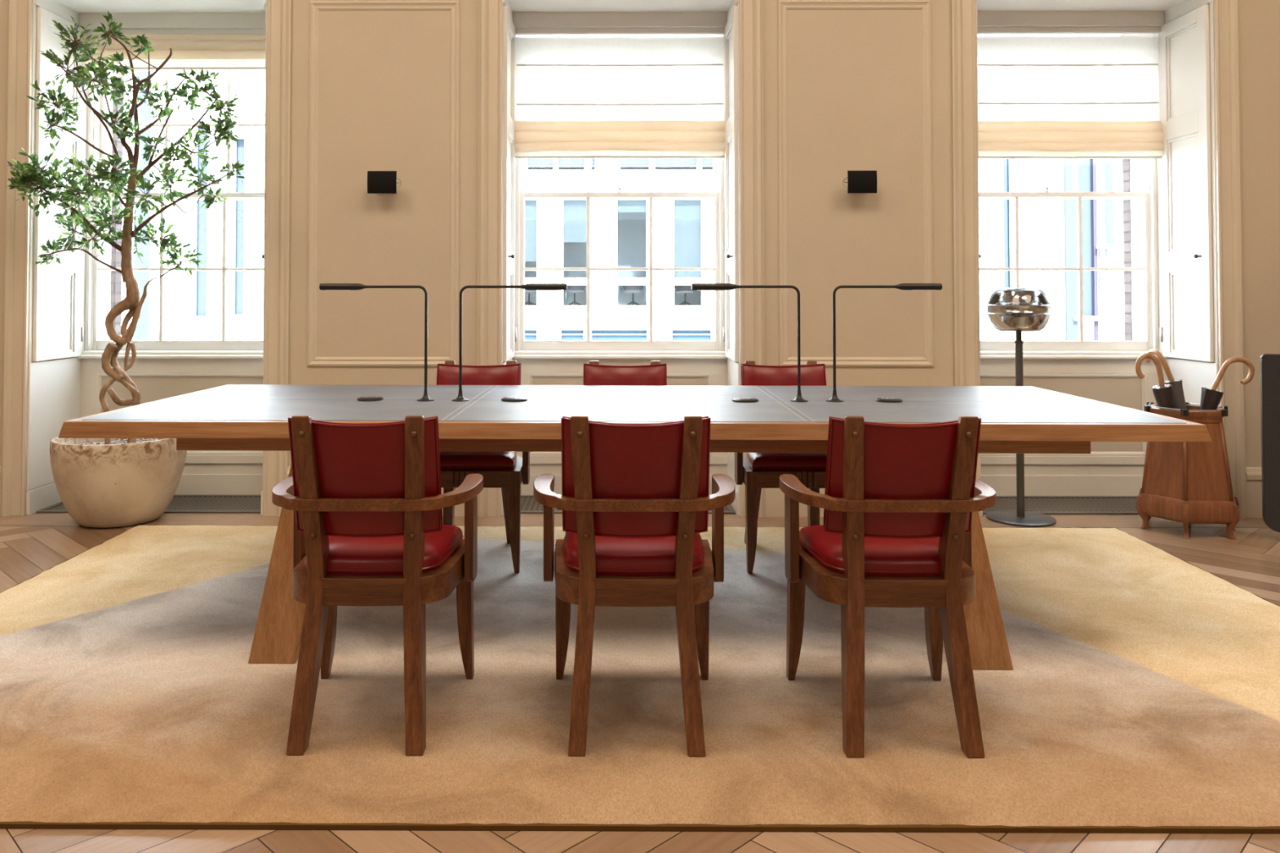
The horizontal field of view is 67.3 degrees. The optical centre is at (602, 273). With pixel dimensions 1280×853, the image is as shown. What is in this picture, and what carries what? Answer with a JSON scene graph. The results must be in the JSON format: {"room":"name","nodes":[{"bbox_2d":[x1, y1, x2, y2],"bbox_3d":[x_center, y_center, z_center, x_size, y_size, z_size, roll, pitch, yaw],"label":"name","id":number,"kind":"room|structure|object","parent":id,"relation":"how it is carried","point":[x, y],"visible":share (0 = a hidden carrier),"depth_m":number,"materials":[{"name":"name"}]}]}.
{"room":"office","nodes":[
{"label":"office","id":0,"kind":"room"},
{"bbox_2d":[0,0,1279,499],"bbox_3d":[0.238,-0.947,5.524,12.800,4.720,0.795,0,-1,0],"label":"wall","id":1,"kind":"structure","parent":0,"point":[855,76],"depth_m":5.13,"materials":[{"name":"paint"}]},
{"bbox_2d":[0,465,0,511],"bbox_3d":[-4.682,1.153,5.115,2.965,0.262,0.026,0,-1,0],"label":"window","id":2,"kind":"structure","parent":1,"relation":"attached to","point":[0,465],"depth_m":5.10,"materials":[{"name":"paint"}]},
{"bbox_2d":[31,6,84,361],"bbox_3d":[-3.057,-0.484,5.406,0.023,1.920,0.445,0,-1,0],"label":"shutter","id":3,"kind":"object","parent":1,"relation":"attached to","point":[57,289],"depth_m":5.36,"materials":[{"name":"paint"}]},
{"bbox_2d":[0,0,291,516],"bbox_3d":[-2.434,-0.184,5.495,1.526,2.953,0.773,0,-1,0],"label":"window","id":4,"kind":"structure","parent":1,"relation":"attached to","point":[69,300],"depth_m":5.31,"materials":[{"name":"paint"}]},
{"bbox_2d":[80,28,265,70],"bbox_3d":[-2.433,-1.317,5.620,1.232,0.236,0.058,0,-1,0],"label":"blind","id":5,"kind":"object","parent":1,"relation":"attached to","point":[195,49],"visible":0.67,"depth_m":5.61,"materials":[{"name":"fabric"}]},
{"bbox_2d":[262,6,266,361],"bbox_3d":[-1.812,-0.485,5.398,0.023,1.920,0.445,0,-1,0],"label":"shutter","id":6,"kind":"object","parent":1,"relation":"attached to","point":[266,6],"depth_m":5.18,"materials":[{"name":"paint"}]},
{"bbox_2d":[286,466,464,516],"bbox_3d":[-1.170,1.153,5.090,1.006,0.262,0.026,0,-1,0],"label":"baseboard","id":7,"kind":"structure","parent":1,"relation":"attached to","point":[460,508],"depth_m":5.08,"materials":[{"name":"paint"}]},
{"bbox_2d":[367,170,401,193],"bbox_3d":[-1.151,-0.482,5.091,0.173,0.119,0.098,0,-1,0],"label":"wall light","id":8,"kind":"object","parent":1,"relation":"attached to","point":[378,181],"visible":1,"depth_m":5.04,"materials":[{"name":"black metal"}]},
{"bbox_2d":[502,5,515,361],"bbox_3d":[-0.525,-0.485,5.389,0.023,1.920,0.445,0,-1,0],"label":"shutter","id":9,"kind":"object","parent":1,"relation":"attached to","point":[508,26],"depth_m":5.34,"materials":[{"name":"paint"}]},
{"bbox_2d":[514,27,724,158],"bbox_3d":[0.099,-1.056,5.597,1.232,0.760,0.056,0,-1,0],"label":"blind","id":10,"kind":"object","parent":1,"relation":"attached to","point":[580,92],"visible":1,"depth_m":5.61,"materials":[{"name":"fabric"}]},
{"bbox_2d":[515,34,724,120],"bbox_3d":[0.099,-1.155,5.617,1.224,0.562,0.001,0,-1,0],"label":"shade","id":11,"kind":"object","parent":1,"relation":"attached to","point":[558,77],"depth_m":5.62,"materials":[{"name":"fabric"}]},
{"bbox_2d":[476,0,764,517],"bbox_3d":[0.098,-0.184,5.477,1.526,2.953,0.773,0,-1,0],"label":"window","id":12,"kind":"structure","parent":1,"relation":"attached to","point":[716,361],"depth_m":5.40,"materials":[{"name":"paint"}]},
{"bbox_2d":[724,4,738,361],"bbox_3d":[0.720,-0.485,5.380,0.023,1.920,0.445,0,-1,0],"label":"shutter","id":13,"kind":"object","parent":1,"relation":"attached to","point":[731,34],"depth_m":5.37,"materials":[{"name":"paint"}]},
{"bbox_2d":[764,488,825,516],"bbox_3d":[1.362,1.152,5.073,1.006,0.262,0.026,0,-1,0],"label":"baseboard","id":14,"kind":"structure","parent":1,"relation":"attached to","point":[774,497],"depth_m":5.07,"materials":[{"name":"paint"}]},
{"bbox_2d":[842,170,876,193],"bbox_3d":[1.350,-0.482,5.074,0.173,0.119,0.098,0,-1,0],"label":"wall light","id":15,"kind":"object","parent":1,"relation":"attached to","point":[858,181],"visible":1,"depth_m":5.03,"materials":[{"name":"black metal"}]},
{"bbox_2d":[976,4,980,361],"bbox_3d":[2.007,-0.485,5.371,0.023,1.920,0.445,0,-1,0],"label":"shutter","id":16,"kind":"object","parent":1,"relation":"attached to","point":[976,5],"depth_m":5.15,"materials":[{"name":"paint"}]},
{"bbox_2d":[977,32,1159,121],"bbox_3d":[2.631,-1.155,5.599,1.224,0.562,0.001,0,-1,0],"label":"shade","id":17,"kind":"object","parent":1,"relation":"attached to","point":[1023,77],"depth_m":5.60,"materials":[{"name":"fabric"}]},
{"bbox_2d":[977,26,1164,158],"bbox_3d":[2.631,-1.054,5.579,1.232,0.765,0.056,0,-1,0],"label":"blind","id":18,"kind":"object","parent":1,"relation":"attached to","point":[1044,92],"visible":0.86,"depth_m":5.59,"materials":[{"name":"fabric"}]},
{"bbox_2d":[951,0,1246,518],"bbox_3d":[2.630,-0.185,5.460,1.526,2.953,0.773,0,-1,0],"label":"window","id":19,"kind":"structure","parent":1,"relation":"attached to","point":[1172,196],"depth_m":5.37,"materials":[{"name":"paint"}]},
{"bbox_2d":[1158,4,1214,361],"bbox_3d":[3.252,-0.485,5.362,0.023,1.920,0.445,0,-1,0],"label":"shutter","id":20,"kind":"object","parent":1,"relation":"attached to","point":[1186,192],"depth_m":5.35,"materials":[{"name":"paint"}]},
{"bbox_2d":[1246,466,1262,517],"bbox_3d":[5.013,1.152,5.047,3.245,0.262,0.026,0,-1,0],"label":"baseboard","id":21,"kind":"structure","parent":1,"relation":"attached to","point":[1254,474],"depth_m":5.05,"materials":[{"name":"paint"}]},
{"bbox_2d":[0,512,1279,852],"bbox_3d":[0.082,1.168,-0.021,13.343,0.001,10.328,0,-1,0],"label":"floor","id":22,"kind":"structure","parent":0,"point":[12,563],"depth_m":2.08,"materials":[{"name":"brown wood"}]},
{"bbox_2d":[49,436,186,528],"bbox_3d":[-2.510,1.063,4.995,0.642,0.438,0.642,0,-1,0],"label":"planter","id":23,"kind":"object","parent":22,"relation":"on","point":[99,486],"visible":0.74,"depth_m":4.76,"materials":[{"name":"beige ceramic"}]},
{"bbox_2d":[81,438,159,444],"bbox_3d":[-2.508,0.904,4.999,0.551,0.027,0.551,0,-1,0],"label":"gravel","id":24,"kind":"object","parent":23,"relation":"in","point":[117,442],"visible":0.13,"depth_m":5.15,"materials":[{"name":"grey"}]},
{"bbox_2d":[5,10,246,444],"bbox_3d":[-2.416,-0.205,4.979,1.265,2.248,0.662,0,-1,-2],"label":"potted tree","id":25,"kind":"object","parent":23,"relation":"in","point":[131,302],"visible":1,"depth_m":4.97,"materials":[{"name":"green plant"}]},
{"bbox_2d":[0,524,1279,834],"bbox_3d":[0.091,1.237,3.446,4.918,0.018,2.754,0,-1,0],"label":"rug","id":26,"kind":"object","parent":22,"relation":"on","point":[1140,694],"visible":0.73,"depth_m":2.64,"materials":[{"name":"carpet"}]},
{"bbox_2d":[271,415,483,755],"bbox_3d":[-0.619,0.788,2.664,0.561,0.846,0.513,0,-1,0],"label":"armchair","id":27,"kind":"object","parent":26,"relation":"on","point":[367,503],"visible":1,"depth_m":2.48,"materials":[{"name":"brown wood"}]},
{"bbox_2d":[305,524,462,576],"bbox_3d":[-0.619,0.761,2.689,0.399,0.070,0.361,0,-1,0],"label":"seat cushion","id":28,"kind":"object","parent":27,"relation":"on","point":[441,551],"depth_m":2.55,"materials":[{"name":"red leather"}]},
{"bbox_2d":[435,360,529,573],"bbox_3d":[-0.572,0.824,4.243,0.561,0.846,0.513,0,-1,0],"label":"armchair","id":29,"kind":"object","parent":26,"relation":"on","point":[506,471],"visible":0.38,"depth_m":4.07,"materials":[{"name":"red leather"}]},
{"bbox_2d":[440,451,516,470],"bbox_3d":[-0.572,0.796,4.220,0.399,0.070,0.361,0,-1,0],"label":"seat cushion","id":30,"kind":"object","parent":29,"relation":"on","point":[449,460],"depth_m":4.05,"materials":[{"name":"red leather"}]},
{"bbox_2d":[582,360,666,385],"bbox_3d":[0.102,0.823,4.239,0.561,0.846,0.513,0,-1,0],"label":"armchair","id":31,"kind":"object","parent":26,"relation":"on","point":[655,373],"visible":0.12,"depth_m":4.43,"materials":[{"name":"red leather"}]},
{"bbox_2d":[57,384,1211,670],"bbox_3d":[0.091,0.859,3.652,3.639,0.749,1.341,0,-1,1],"label":"table","id":32,"kind":"object","parent":26,"relation":"on","point":[1015,420],"visible":0.56,"depth_m":3.17,"materials":[{"name":"brown wood"}]},
{"bbox_2d":[356,395,383,401],"bbox_3d":[-0.896,0.479,3.700,0.100,0.012,0.100,0,-1,0],"label":"power socket","id":33,"kind":"object","parent":32,"relation":"on","point":[366,398],"visible":1,"depth_m":3.67,"materials":[{"name":"black metal"}]},
{"bbox_2d":[319,283,434,401],"bbox_3d":[-0.866,0.261,3.685,0.441,0.449,0.066,0,-1,0],"label":"desk lamp","id":34,"kind":"object","parent":32,"relation":"on","point":[327,286],"visible":1,"depth_m":3.68,"materials":[{"name":"black metal"}]},
{"bbox_2d":[325,289,350,290],"bbox_3d":[-1.018,0.062,3.691,0.090,0.002,0.016,0,-1,0],"label":"diffuser","id":35,"kind":"object","parent":34,"relation":"attached to","point":[326,290],"depth_m":3.68,"materials":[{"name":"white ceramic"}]},
{"bbox_2d":[451,283,567,401],"bbox_3d":[-0.358,0.261,3.682,0.441,0.449,0.066,0,-1,0],"label":"desk lamp","id":36,"kind":"object","parent":32,"relation":"on","point":[539,286],"visible":1,"depth_m":3.68,"materials":[{"name":"black metal"}]},
{"bbox_2d":[501,396,527,401],"bbox_3d":[-0.339,0.479,3.679,0.100,0.012,0.100,0,-1,0],"label":"power socket","id":37,"kind":"object","parent":32,"relation":"on","point":[506,398],"visible":1,"depth_m":3.65,"materials":[{"name":"grey metal"}]},
{"bbox_2d":[732,397,758,402],"bbox_3d":[0.543,0.478,3.654,0.100,0.012,0.100,0,-1,0],"label":"power socket","id":38,"kind":"object","parent":32,"relation":"on","point":[735,399],"visible":1,"depth_m":3.62,"materials":[{"name":"grey metal"}]},
{"bbox_2d":[691,283,808,402],"bbox_3d":[0.560,0.260,3.659,0.441,0.449,0.066,0,-1,0],"label":"desk lamp","id":39,"kind":"object","parent":32,"relation":"on","point":[699,286],"visible":1,"depth_m":3.65,"materials":[{"name":"black metal"}]},
{"bbox_2d":[697,289,721,290],"bbox_3d":[0.408,0.062,3.665,0.090,0.002,0.016,0,-1,0],"label":"diffuser","id":40,"kind":"object","parent":39,"relation":"attached to","point":[697,290],"depth_m":3.66,"materials":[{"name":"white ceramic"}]},
{"bbox_2d":[826,283,942,402],"bbox_3d":[1.070,0.260,3.657,0.441,0.449,0.066,0,-1,0],"label":"desk lamp","id":41,"kind":"object","parent":32,"relation":"on","point":[913,286],"visible":1,"depth_m":3.65,"materials":[{"name":"black metal"}]},
{"bbox_2d":[911,289,936,290],"bbox_3d":[1.223,0.062,3.660,0.090,0.002,0.016,0,-1,0],"label":"diffuser","id":42,"kind":"object","parent":41,"relation":"attached to","point":[911,290],"depth_m":3.65,"materials":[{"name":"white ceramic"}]},
{"bbox_2d":[875,397,902,402],"bbox_3d":[1.089,0.478,3.651,0.100,0.012,0.100,0,-1,0],"label":"power socket","id":43,"kind":"object","parent":32,"relation":"on","point":[878,399],"visible":1,"depth_m":3.62,"materials":[{"name":"grey metal"}]},
{"bbox_2d":[533,415,735,756],"bbox_3d":[0.087,0.787,2.660,0.561,0.846,0.513,0,-1,0],"label":"armchair","id":44,"kind":"object","parent":26,"relation":"on","point":[635,502],"visible":1,"depth_m":2.48,"materials":[{"name":"brown wood"}]},
{"bbox_2d":[564,531,702,576],"bbox_3d":[0.087,0.761,2.684,0.399,0.070,0.361,0,-1,0],"label":"seat cushion","id":45,"kind":"object","parent":44,"relation":"on","point":[615,557],"depth_m":2.54,"materials":[{"name":"red leather"}]},
{"bbox_2d":[734,360,826,573],"bbox_3d":[0.830,0.823,4.233,0.561,0.846,0.513,0,-1,0],"label":"armchair","id":46,"kind":"object","parent":26,"relation":"on","point":[757,471],"visible":0.37,"depth_m":4.05,"materials":[{"name":"red leather"}]},
{"bbox_2d":[746,452,826,470],"bbox_3d":[0.830,0.796,4.210,0.399,0.070,0.361,0,-1,0],"label":"seat cushion","id":47,"kind":"object","parent":46,"relation":"on","point":[755,460],"depth_m":4.04,"materials":[{"name":"red leather"}]},
{"bbox_2d":[779,415,995,758],"bbox_3d":[0.781,0.787,2.653,0.561,0.846,0.513,0,-1,0],"label":"armchair","id":48,"kind":"object","parent":26,"relation":"on","point":[899,501],"visible":1,"depth_m":2.47,"materials":[{"name":"brown wood"}]},
{"bbox_2d":[799,525,941,577],"bbox_3d":[0.781,0.761,2.677,0.399,0.070,0.361,0,-1,0],"label":"seat cushion","id":49,"kind":"object","parent":48,"relation":"on","point":[824,553],"depth_m":2.54,"materials":[{"name":"red leather"}]},
{"bbox_2d":[985,288,1056,526],"bbox_3d":[2.182,0.677,5.026,0.336,1.208,0.336,0,-1,0],"label":"floor lamp","id":50,"kind":"object","parent":22,"relation":"on","point":[1018,310],"visible":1,"depth_m":4.98,"materials":[{"name":"grey metal"}]},
{"bbox_2d":[1135,401,1239,539],"bbox_3d":[2.924,0.969,4.807,0.492,0.617,0.445,0,-1,0],"label":"umbrella stand","id":51,"kind":"object","parent":22,"relation":"on","point":[1187,483],"visible":0.91,"depth_m":4.65,"materials":[{"name":"brown wood"}]},
{"bbox_2d":[1135,352,1174,408],"bbox_3d":[2.795,0.786,4.796,0.276,0.784,0.093,0,-1,0],"label":"umbrella","id":52,"kind":"object","parent":51,"relation":"on","point":[1162,393],"visible":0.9,"depth_m":4.78,"materials":[{"name":"wood"}]},
{"bbox_2d":[1145,349,1186,408],"bbox_3d":[2.894,0.783,4.876,0.253,0.794,0.113,-1,-2,41],"label":"umbrella","id":53,"kind":"object","parent":51,"relation":"on","point":[1177,387],"visible":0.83,"depth_m":4.84,"materials":[{"name":"fabric"}]},
{"bbox_2d":[1200,356,1254,409],"bbox_3d":[3.056,0.795,4.760,0.355,0.764,0.087,0,-1,9],"label":"umbrella","id":54,"kind":"object","parent":51,"relation":"on","point":[1211,398],"visible":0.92,"depth_m":4.76,"materials":[{"name":"wood"}]},
{"bbox_2d":[1259,353,1279,532],"bbox_3d":[3.573,0.824,4.425,0.900,0.890,0.275,-1,-1,22],"label":"screen panel","id":55,"kind":"object","parent":22,"relation":"on","point":[1269,362],"visible":1,"depth_m":4.57,"materials":[{"name":"grey paint"}]},
{"bbox_2d":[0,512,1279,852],"bbox_3d":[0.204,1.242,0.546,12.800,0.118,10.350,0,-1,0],"label":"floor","id":56,"kind":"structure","parent":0,"point":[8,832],"depth_m":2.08,"materials":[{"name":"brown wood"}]},
{"bbox_2d":[35,502,67,512],"bbox_3d":[-2.958,1.284,5.265,0.181,0.007,0.244,0,-1,0],"label":"floor vent","id":57,"kind":"object","parent":56,"relation":"in","point":[59,507],"depth_m":5.23,"materials":[{"name":"black"}]},
{"bbox_2d":[164,494,261,512],"bbox_3d":[-2.165,1.286,5.365,0.660,0.007,0.445,0,-1,0],"label":"floor vent","id":58,"kind":"object","parent":56,"relation":"in","point":[215,503],"depth_m":5.37,"materials":[{"name":"black"}]},
{"bbox_2d":[520,495,543,513],"bbox_3d":[-0.395,1.285,5.344,0.158,0.007,0.439,0,-1,0],"label":"floor vent","id":59,"kind":"object","parent":56,"relation":"in","point":[530,504],"depth_m":5.33,"materials":[{"name":"black"}]},
{"bbox_2d":[554,507,562,513],"bbox_3d":[-0.240,1.282,5.184,0.046,0.007,0.118,0,-1,0],"label":"floor vent","id":60,"kind":"object","parent":56,"relation":"in","point":[556,511],"depth_m":5.16,"materials":[{"name":"black"}]},
{"bbox_2d":[724,504,735,513],"bbox_3d":[0.681,1.283,5.225,0.060,0.007,0.200,0,-1,0],"label":"floor vent","id":61,"kind":"object","parent":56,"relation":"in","point":[728,508],"depth_m":5.21,"materials":[{"name":"black"}]},
{"bbox_2d":[982,496,1138,514],"bbox_3d":[2.630,1.285,5.344,1.230,0.008,0.436,0,-1,0],"label":"floor vent","id":62,"kind":"object","parent":56,"relation":"in","point":[1040,504],"visible":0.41,"depth_m":5.35,"materials":[{"name":"black"}]},
{"label":"outside","id":63,"kind":"structure","parent":0,"visible":0},
{"bbox_3d":[0.230,3.615,32.876,80.000,0.200,54.100,0,-1,0],"label":"street","id":64,"kind":"object","parent":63,"visible":0},
{"bbox_2d":[110,70,124,340],"bbox_3d":[-4.277,0.451,8.072,0.406,5.000,0.100,0,-1,0],"label":"brick pier","id":65,"kind":"structure","parent":64,"relation":"on","point":[116,256],"depth_m":8.06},
{"bbox_2d":[120,69,1115,340],"bbox_3d":[0.212,-2.217,30.432,48.400,11.350,9.250,0,-1,0],"label":"office building","id":66,"kind":"structure","parent":64,"relation":"on","point":[555,230],"depth_m":26.05,"materials":[{"name":"grey stone"}]},
{"bbox_2d":[524,288,537,305],"bbox_3d":[-2.052,0.582,26.787,0.642,0.733,0.614,0,-1,0],"label":"office chair","id":67,"kind":"object","parent":66,"relation":"on","point":[528,291],"visible":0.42,"depth_m":26.62,"materials":[{"name":"grey"}]},
{"bbox_2d":[524,200,537,262],"bbox_3d":[-2.195,-1.181,26.279,0.784,1.690,0.020,0,-1,0],"label":"blind","id":68,"kind":"object","parent":66,"relation":"hanging from","point":[531,206],"depth_m":26.27,"materials":[{"name":"grey"}]},
{"bbox_2d":[528,158,553,165],"bbox_3d":[-1.696,-4.199,26.375,0.704,2.471,0.020,0,-1,0],"label":"blind","id":69,"kind":"object","parent":66,"relation":"hanging from","point":[531,162],"depth_m":26.34,"materials":[{"name":"grey"}]},
{"bbox_2d":[558,158,584,165],"bbox_3d":[-0.855,-4.199,26.369,0.703,2.471,0.020,0,-1,0],"label":"blind","id":70,"kind":"object","parent":66,"relation":"hanging from","point":[562,162],"depth_m":26.33,"materials":[{"name":"grey"}]},
{"bbox_2d":[563,200,586,242],"bbox_3d":[-0.724,-1.448,26.275,0.755,1.156,0.020,0,-1,0],"label":"blind","id":71,"kind":"object","parent":66,"relation":"hanging from","point":[574,211],"depth_m":26.27,"materials":[{"name":"grey"}]},
{"bbox_2d":[564,284,585,305],"bbox_3d":[-0.782,0.582,26.779,0.642,0.733,0.614,0,-1,0],"label":"office chair","id":72,"kind":"object","parent":66,"relation":"on","point":[574,289],"visible":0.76,"depth_m":26.57,"materials":[{"name":"grey"}]},
{"bbox_2d":[564,271,586,305],"bbox_3d":[-0.659,0.464,27.352,0.840,1.050,0.500,0,-1,0],"label":"office desk","id":73,"kind":"object","parent":66,"relation":"on","point":[571,274],"visible":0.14,"depth_m":27.42,"materials":[{"name":"white"}]},
{"bbox_2d":[568,271,586,277],"bbox_3d":[-0.658,0.096,27.440,0.600,0.310,0.160,0,-1,0],"label":"monitor","id":74,"kind":"object","parent":73,"relation":"on","point":[571,274],"depth_m":27.42,"materials":[{"name":"grey"}]},
{"bbox_2d":[591,158,595,165],"bbox_3d":[-0.261,-4.199,26.364,0.094,2.471,0.020,0,-1,0],"label":"blind","id":75,"kind":"object","parent":66,"relation":"hanging from","point":[593,159],"depth_m":26.33,"materials":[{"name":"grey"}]},
{"bbox_2d":[617,271,645,305],"bbox_3d":[0.811,0.463,27.341,0.840,1.050,0.500,0,-1,0],"label":"office desk","id":76,"kind":"object","parent":66,"relation":"on","point":[623,274],"visible":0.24,"depth_m":27.41,"materials":[{"name":"white"}]},
{"bbox_2d":[620,271,641,277],"bbox_3d":[0.811,0.075,27.430,0.600,0.270,0.040,0,-1,0],"label":"monitor","id":77,"kind":"object","parent":76,"relation":"on","point":[623,274],"depth_m":27.41,"materials":[{"name":"white"}]},
{"bbox_2d":[617,200,645,212],"bbox_3d":[0.796,-1.856,26.274,0.775,0.340,0.020,0,-1,0],"label":"blind","id":78,"kind":"object","parent":66,"relation":"hanging from","point":[624,206],"depth_m":26.27,"materials":[{"name":"grey"}]},
{"bbox_2d":[622,284,644,305],"bbox_3d":[0.848,0.582,26.767,0.642,0.733,0.614,0,-1,0],"label":"office chair","id":79,"kind":"object","parent":66,"relation":"on","point":[633,289],"visible":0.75,"depth_m":26.56,"materials":[{"name":"grey"}]},
{"bbox_2d":[620,158,648,165],"bbox_3d":[0.869,-4.200,26.357,0.789,2.471,0.020,0,-1,0],"label":"blind","id":80,"kind":"object","parent":66,"relation":"hanging from","point":[624,162],"depth_m":26.32,"materials":[{"name":"grey"}]},
{"bbox_2d":[655,158,696,165],"bbox_3d":[1.998,-4.200,26.349,1.136,2.471,0.020,0,-1,0],"label":"blind","id":81,"kind":"object","parent":66,"relation":"hanging from","point":[659,162],"depth_m":26.31,"materials":[{"name":"grey"}]},
{"bbox_2d":[674,284,694,305],"bbox_3d":[2.298,0.582,26.757,0.642,0.733,0.614,0,-1,0],"label":"office chair","id":82,"kind":"object","parent":66,"relation":"on","point":[684,289],"visible":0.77,"depth_m":26.54,"materials":[{"name":"grey"}]},
{"bbox_2d":[674,200,700,277],"bbox_3d":[2.293,-0.882,26.241,0.760,2.290,0.020,0,-1,0],"label":"blind","id":83,"kind":"object","parent":66,"relation":"hanging from","point":[686,212],"depth_m":26.23,"materials":[{"name":"grey"}]},
{"bbox_2d":[702,158,712,165],"bbox_3d":[3.424,-4.200,26.339,1.439,2.471,0.020,0,-1,0],"label":"blind","id":84,"kind":"object","parent":66,"relation":"hanging from","point":[705,162],"depth_m":26.30,"materials":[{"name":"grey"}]},
{"bbox_2d":[1113,158,1124,340],"bbox_3d":[5.388,0.455,8.229,1.740,5.000,0.450,0,-1,0],"label":"wall","id":85,"kind":"structure","parent":64,"relation":"on","point":[1117,162],"depth_m":8.40,"materials":[{"name":"white paint"}]},
{"bbox_2d":[1122,158,1132,340],"bbox_3d":[4.449,0.450,8.011,0.135,5.000,0.100,0,-1,0],"label":"brick pier","id":86,"kind":"structure","parent":64,"relation":"on","point":[1126,162],"depth_m":8.01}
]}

